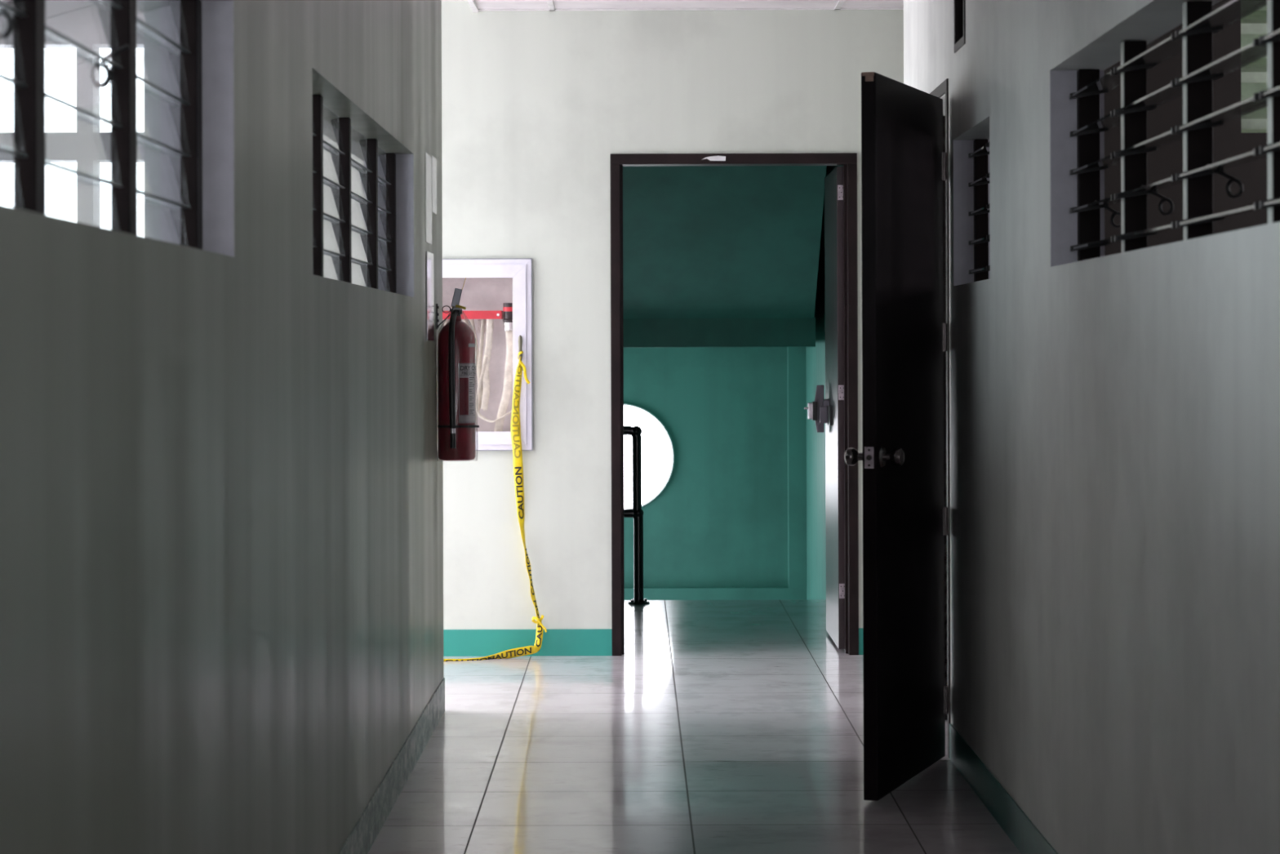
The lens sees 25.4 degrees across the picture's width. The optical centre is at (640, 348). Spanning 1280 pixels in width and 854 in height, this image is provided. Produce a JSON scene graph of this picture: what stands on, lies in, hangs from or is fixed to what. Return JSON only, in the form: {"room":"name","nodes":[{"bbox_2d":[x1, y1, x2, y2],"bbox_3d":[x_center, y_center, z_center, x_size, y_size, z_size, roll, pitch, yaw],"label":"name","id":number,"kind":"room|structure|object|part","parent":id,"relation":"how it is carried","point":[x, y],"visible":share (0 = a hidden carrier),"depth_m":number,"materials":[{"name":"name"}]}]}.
{"room":"building corridor","nodes":[
{"label":"building corridor","id":0,"kind":"room"},
{"bbox_2d":[0,0,144,226],"bbox_3d":[-2.727,-0.275,10.285,3.748,3.200,0.130,0,0,0],"label":"wall","id":1,"kind":"structure","parent":0,"point":[86,23],"depth_m":10.22,"materials":[{"name":"white paint"}]},
{"bbox_2d":[143,0,160,240],"bbox_3d":[-1.735,-0.058,10.184,0.069,2.760,0.069,0,0,0],"label":"window pane","id":2,"kind":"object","parent":1,"relation":"attached to","point":[152,44],"depth_m":10.15,"materials":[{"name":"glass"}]},
{"bbox_2d":[0,0,444,853],"bbox_3d":[-0.787,-0.281,3.675,0.130,3.200,13.350,0,0,0],"label":"wall","id":3,"kind":"structure","parent":0,"point":[221,474],"depth_m":5.05,"materials":[{"name":"grey paint"}]},
{"bbox_2d":[0,0,202,249],"bbox_3d":[-0.807,-0.385,3.675,0.060,0.462,2.750,0,0,0],"label":"window","id":4,"kind":"structure","parent":3,"relation":"in","point":[28,25],"depth_m":4.33,"materials":[{"name":"black metal"}]},
{"bbox_3d":[-0.807,-0.428,3.646,0.060,0.067,0.008,0,0,0],"label":"operating handle","id":5,"kind":"part","parent":4,"relation":"part of","materials":[{"name":"black plastic"}]},
{"bbox_3d":[-0.807,-0.428,4.321,0.060,0.067,0.008,0,0,0],"label":"operating handle","id":6,"kind":"part","parent":4,"relation":"part of","materials":[{"name":"black plastic"}]},
{"bbox_2d":[312,94,395,293],"bbox_3d":[-0.796,-0.386,7.657,0.034,0.462,2.783,0,0,0],"label":"window","id":7,"kind":"structure","parent":3,"relation":"in","point":[354,180],"depth_m":7.61,"materials":[{"name":"black metal"}]},
{"bbox_2d":[337,676,444,853],"bbox_3d":[-0.716,1.258,3.675,0.006,0.122,13.350,0,0,0],"label":"baseboard","id":8,"kind":"structure","parent":3,"relation":"attached to","point":[369,824],"depth_m":8.21,"materials":[{"name":"green paint"}]},
{"bbox_2d":[425,152,431,244],"bbox_3d":[-0.722,-0.506,9.685,0.001,0.300,0.270,0,0,0],"label":"paper notice","id":9,"kind":"object","parent":3,"relation":"attached to","point":[428,158],"visible":1,"depth_m":9.68,"materials":[{"name":"white paper"}]},
{"bbox_2d":[426,250,434,340],"bbox_3d":[-0.719,-0.176,9.710,0.004,0.300,0.300,0,0,0],"label":"sheet","id":10,"kind":"object","parent":3,"relation":"attached to","point":[430,283],"visible":1,"depth_m":9.74,"materials":[{"name":"white paper"}]},
{"bbox_2d":[431,155,436,214],"bbox_3d":[-0.722,-0.569,9.945,0.001,0.195,0.210,0,0,0],"label":"paper notice","id":11,"kind":"object","parent":3,"relation":"attached to","point":[433,159],"visible":1,"depth_m":9.92,"materials":[{"name":"white paper"}]},
{"bbox_2d":[435,303,450,328],"bbox_3d":[-0.693,-0.112,10.035,0.055,0.090,0.034,0,0,0],"label":"wall bracket","id":12,"kind":"object","parent":3,"relation":"attached to","point":[437,304],"visible":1,"depth_m":10.03,"materials":[{"name":"black metal"}]},
{"bbox_2d":[436,277,479,461],"bbox_3d":[-0.649,0.075,10.037,0.148,0.647,0.154,0,0,-14],"label":"fire extinguisher","id":13,"kind":"object","parent":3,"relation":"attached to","point":[455,344],"visible":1,"depth_m":9.99,"materials":[{"name":"red metal"}]},
{"bbox_3d":[-0.649,-0.173,10.036,0.039,0.078,0.048,0,0,0],"label":"squeeze handle","id":14,"kind":"part","parent":13,"relation":"part of","materials":[{"name":"grey metal"}]},
{"bbox_3d":[-0.620,0.169,9.982,0.035,0.130,0.002,0,0,-27],"label":"label panel","id":15,"kind":"part","parent":13,"relation":"part of","materials":[{"name":"red paper"}]},
{"bbox_2d":[441,0,903,629],"bbox_3d":[0.288,-0.385,12.255,4.622,3.400,0.150,0,0,0],"label":"wall","id":16,"kind":"structure","parent":0,"point":[536,105],"depth_m":12.18,"materials":[{"name":"white paint"}]},
{"bbox_2d":[442,258,533,450],"bbox_3d":[-0.799,0.029,12.233,0.670,0.822,0.191,0,0,0],"label":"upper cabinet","id":17,"kind":"object","parent":16,"relation":"attached to","point":[489,283],"visible":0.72,"depth_m":12.16,"materials":[{"name":"white metal"}]},
{"bbox_2d":[444,302,512,431],"bbox_3d":[-0.786,0.093,12.241,0.492,0.573,0.056,0,0,0],"label":"fire hose","id":18,"kind":"object","parent":17,"relation":"hanging from","point":[482,393],"visible":0.5,"depth_m":12.23,"materials":[{"name":"beige fabric"}]},
{"bbox_2d":[444,351,546,661],"bbox_3d":[-0.850,0.672,12.009,0.926,1.316,0.092,0,0,-17],"label":"caution tape","id":19,"kind":"object","parent":17,"relation":"hanging from","point":[515,417],"visible":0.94,"depth_m":12.13,"materials":[{"name":"yellow plastic"}]},
{"bbox_3d":[-0.514,0.000,12.146,0.019,0.113,0.016,0,0,0],"label":"pull handle","id":20,"kind":"part","parent":17,"relation":"part of","materials":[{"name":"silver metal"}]},
{"bbox_2d":[443,628,612,656],"bbox_3d":[-1.044,1.263,12.179,1.840,0.114,0.006,0,0,0],"label":"baseboard","id":21,"kind":"structure","parent":16,"relation":"attached to","point":[580,642],"depth_m":12.18,"materials":[{"name":"green paint"}]},
{"bbox_2d":[466,0,903,12],"bbox_3d":[0.939,-1.508,4.590,3.312,0.132,15.180,0,0,0],"label":"trim","id":22,"kind":"structure","parent":16,"relation":"attached to","point":[472,3],"depth_m":12.15,"materials":[{"name":"paint"}]},
{"bbox_2d":[610,153,858,655],"bbox_3d":[0.401,0.241,12.643,1.056,2.147,0.954,0,0,0],"label":"door frame","id":23,"kind":"structure","parent":16,"relation":"in","point":[838,411],"depth_m":12.23,"materials":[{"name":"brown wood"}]},
{"bbox_3d":[0.845,0.301,12.710,0.012,0.085,0.180,0,0,0],"label":"latch plate","id":24,"kind":"part","parent":23,"relation":"part of","materials":[{"name":"metal"}]},
{"bbox_2d":[858,627,862,654],"bbox_3d":[1.768,1.253,12.179,1.672,0.114,0.006,0,0,0],"label":"baseboard","id":25,"kind":"structure","parent":16,"relation":"attached to","point":[860,629],"depth_m":12.18,"materials":[{"name":"green paint"}]},
{"bbox_2d":[474,0,903,8],"bbox_3d":[0.869,-1.504,4.590,3.451,0.100,15.180,0,0,0],"label":"ceiling","id":26,"kind":"structure","parent":0,"point":[481,4],"depth_m":12.00,"materials":[{"name":"white paint"}]},
{"bbox_2d":[367,599,1021,853],"bbox_3d":[-0.145,1.442,5.875,8.900,0.250,17.950,0,0,0],"label":"floor","id":27,"kind":"structure","parent":0,"point":[719,726],"depth_m":9.11,"materials":[{"name":"beige tile"}]},
{"bbox_2d":[623,426,649,604],"bbox_3d":[-0.775,0.861,14.660,1.643,0.916,0.116,0,0,0],"label":"stair railing","id":28,"kind":"object","parent":27,"relation":"on","point":[636,513],"visible":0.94,"depth_m":14.64,"materials":[{"name":"black metal"}]},
{"bbox_3d":[-0.798,0.438,14.660,1.600,0.068,0.047,0,0,0],"label":"rail","id":29,"kind":"part","parent":28,"relation":"part of","materials":[{"name":"black metal"}]},
{"bbox_3d":[-0.790,0.854,14.660,1.613,0.056,0.062,0,0,0],"label":"rail","id":30,"kind":"part","parent":28,"relation":"part of","materials":[{"name":"black metal"}]},
{"bbox_3d":[-0.014,0.879,14.660,0.056,0.855,0.051,0,0,0],"label":"post","id":31,"kind":"part","parent":28,"relation":"part of","materials":[{"name":"black metal"}]},
{"bbox_2d":[623,346,787,586],"bbox_3d":[-0.273,0.617,18.010,2.950,5.800,0.160,0,0,0],"label":"wall","id":32,"kind":"structure","parent":0,"point":[720,519],"depth_m":17.93,"materials":[{"name":"green paint"}]},
{"bbox_2d":[623,403,674,508],"bbox_3d":[-0.131,0.689,17.940,0.690,0.690,0.060,0,0,0],"label":"window","id":33,"kind":"structure","parent":32,"relation":"in","point":[653,415],"depth_m":17.92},
{"bbox_2d":[624,586,806,599],"bbox_3d":[-0.277,1.637,17.880,2.635,0.260,0.100,0,0,0],"label":"trim","id":34,"kind":"structure","parent":32,"relation":"attached to","point":[767,593],"depth_m":17.83,"materials":[{"name":"green paint"}]},
{"bbox_2d":[622,165,826,347],"bbox_3d":[-0.312,-1.043,15.605,2.583,2.080,4.650,0,0,0],"label":"ceiling","id":35,"kind":"structure","parent":0,"point":[722,255],"depth_m":15.51,"materials":[{"name":"green paint"}]},
{"bbox_2d":[786,346,807,587],"bbox_3d":[0.982,0.748,17.870,0.112,1.510,0.120,0,0,0],"label":"wall","id":36,"kind":"structure","parent":0,"point":[796,356],"depth_m":17.81,"materials":[{"name":"green paint"}]},
{"bbox_2d":[805,165,843,599],"bbox_3d":[1.112,0.562,15.130,0.150,5.100,5.600,0,0,0],"label":"wall","id":37,"kind":"structure","parent":0,"point":[815,356],"depth_m":16.70,"materials":[{"name":"green paint"}]},
{"bbox_2d":[903,0,1279,853],"bbox_3d":[1.051,-0.288,3.820,0.130,3.200,13.640,0,0,0],"label":"wall","id":38,"kind":"structure","parent":0,"point":[1114,420],"depth_m":6.21,"materials":[{"name":"grey paint"}]},
{"bbox_2d":[844,71,950,800],"bbox_3d":[0.942,0.225,9.110,0.326,2.175,1.925,0,0,12],"label":"door","id":39,"kind":"structure","parent":38,"relation":"in","point":[904,129],"depth_m":8.54,"materials":[{"name":"wood"}]},
{"bbox_3d":[0.626,0.316,8.272,0.066,0.062,0.062,0,0,18],"label":"knob","id":40,"kind":"part","parent":39,"relation":"part of","materials":[{"name":"metal"}]},
{"bbox_3d":[0.658,0.316,8.197,0.027,0.062,0.002,0,0,18],"label":"latch plate","id":41,"kind":"part","parent":39,"relation":"part of","materials":[{"name":"metal"}]},
{"bbox_3d":[0.730,0.316,8.239,0.066,0.062,0.062,0,0,18],"label":"knob","id":42,"kind":"part","parent":39,"relation":"part of","materials":[{"name":"metal"}]},
{"bbox_3d":[1.045,0.225,9.581,0.126,2.175,0.958,0,0,0],"label":"frame","id":43,"kind":"part","parent":39,"relation":"part of","materials":[{"name":"brown wood"}]},
{"bbox_2d":[953,0,965,53],"bbox_3d":[1.031,-1.165,8.760,0.104,0.485,0.280,0,0,0],"label":"window","id":44,"kind":"structure","parent":38,"relation":"in","point":[959,6],"depth_m":8.88,"materials":[{"name":"brown wood"}]},
{"bbox_2d":[968,138,990,281],"bbox_3d":[1.078,-0.426,8.500,0.102,0.458,0.930,0,0,0],"label":"window","id":45,"kind":"structure","parent":38,"relation":"in","point":[981,211],"depth_m":8.91,"materials":[{"name":"black metal"}]},
{"bbox_2d":[949,723,1057,853],"bbox_3d":[0.990,1.257,3.065,0.006,0.112,12.130,0,0,0],"label":"baseboard","id":46,"kind":"structure","parent":38,"relation":"attached to","point":[1025,836],"depth_m":7.88,"materials":[{"name":"green paint"}]},
{"bbox_2d":[1069,0,1279,261],"bbox_3d":[1.091,-0.432,5.122,0.127,0.470,3.441,0,0,0],"label":"window","id":47,"kind":"structure","parent":38,"relation":"in","point":[1200,23],"depth_m":5.49,"materials":[{"name":"black metal"}]},
{"bbox_3d":[1.119,-0.320,6.794,0.072,0.067,0.008,0,0,0],"label":"operating handle","id":48,"kind":"part","parent":47,"relation":"part of","materials":[{"name":"black plastic"}]},
{"bbox_3d":[1.119,-0.320,6.161,0.072,0.067,0.008,0,0,0],"label":"operating handle","id":49,"kind":"part","parent":47,"relation":"part of","materials":[{"name":"black plastic"}]},
{"bbox_3d":[1.119,-0.320,5.451,0.072,0.067,0.008,0,0,0],"label":"operating handle","id":50,"kind":"part","parent":47,"relation":"part of","materials":[{"name":"black plastic"}]},
{"bbox_2d":[1103,0,1267,256],"bbox_3d":[2.659,-0.293,9.050,3.080,3.200,0.100,0,0,0],"label":"wall","id":51,"kind":"structure","parent":0,"point":[1228,142],"depth_m":9.00,"materials":[{"name":"grey paint"}]},
{"bbox_2d":[1240,5,1266,133],"bbox_3d":[2.471,-0.993,9.375,1.250,0.800,0.050,0,0,0],"label":"wall","id":52,"kind":"structure","parent":0,"point":[1247,89],"depth_m":9.35,"materials":[{"name":"green paint"}]},
{"bbox_2d":[1240,10,1266,129],"bbox_3d":[2.467,-0.983,9.230,1.220,0.560,0.220,0,0,0],"label":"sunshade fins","id":53,"kind":"object","parent":52,"relation":"attached to","point":[1255,23],"visible":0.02,"depth_m":9.12,"materials":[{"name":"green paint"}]}
]}

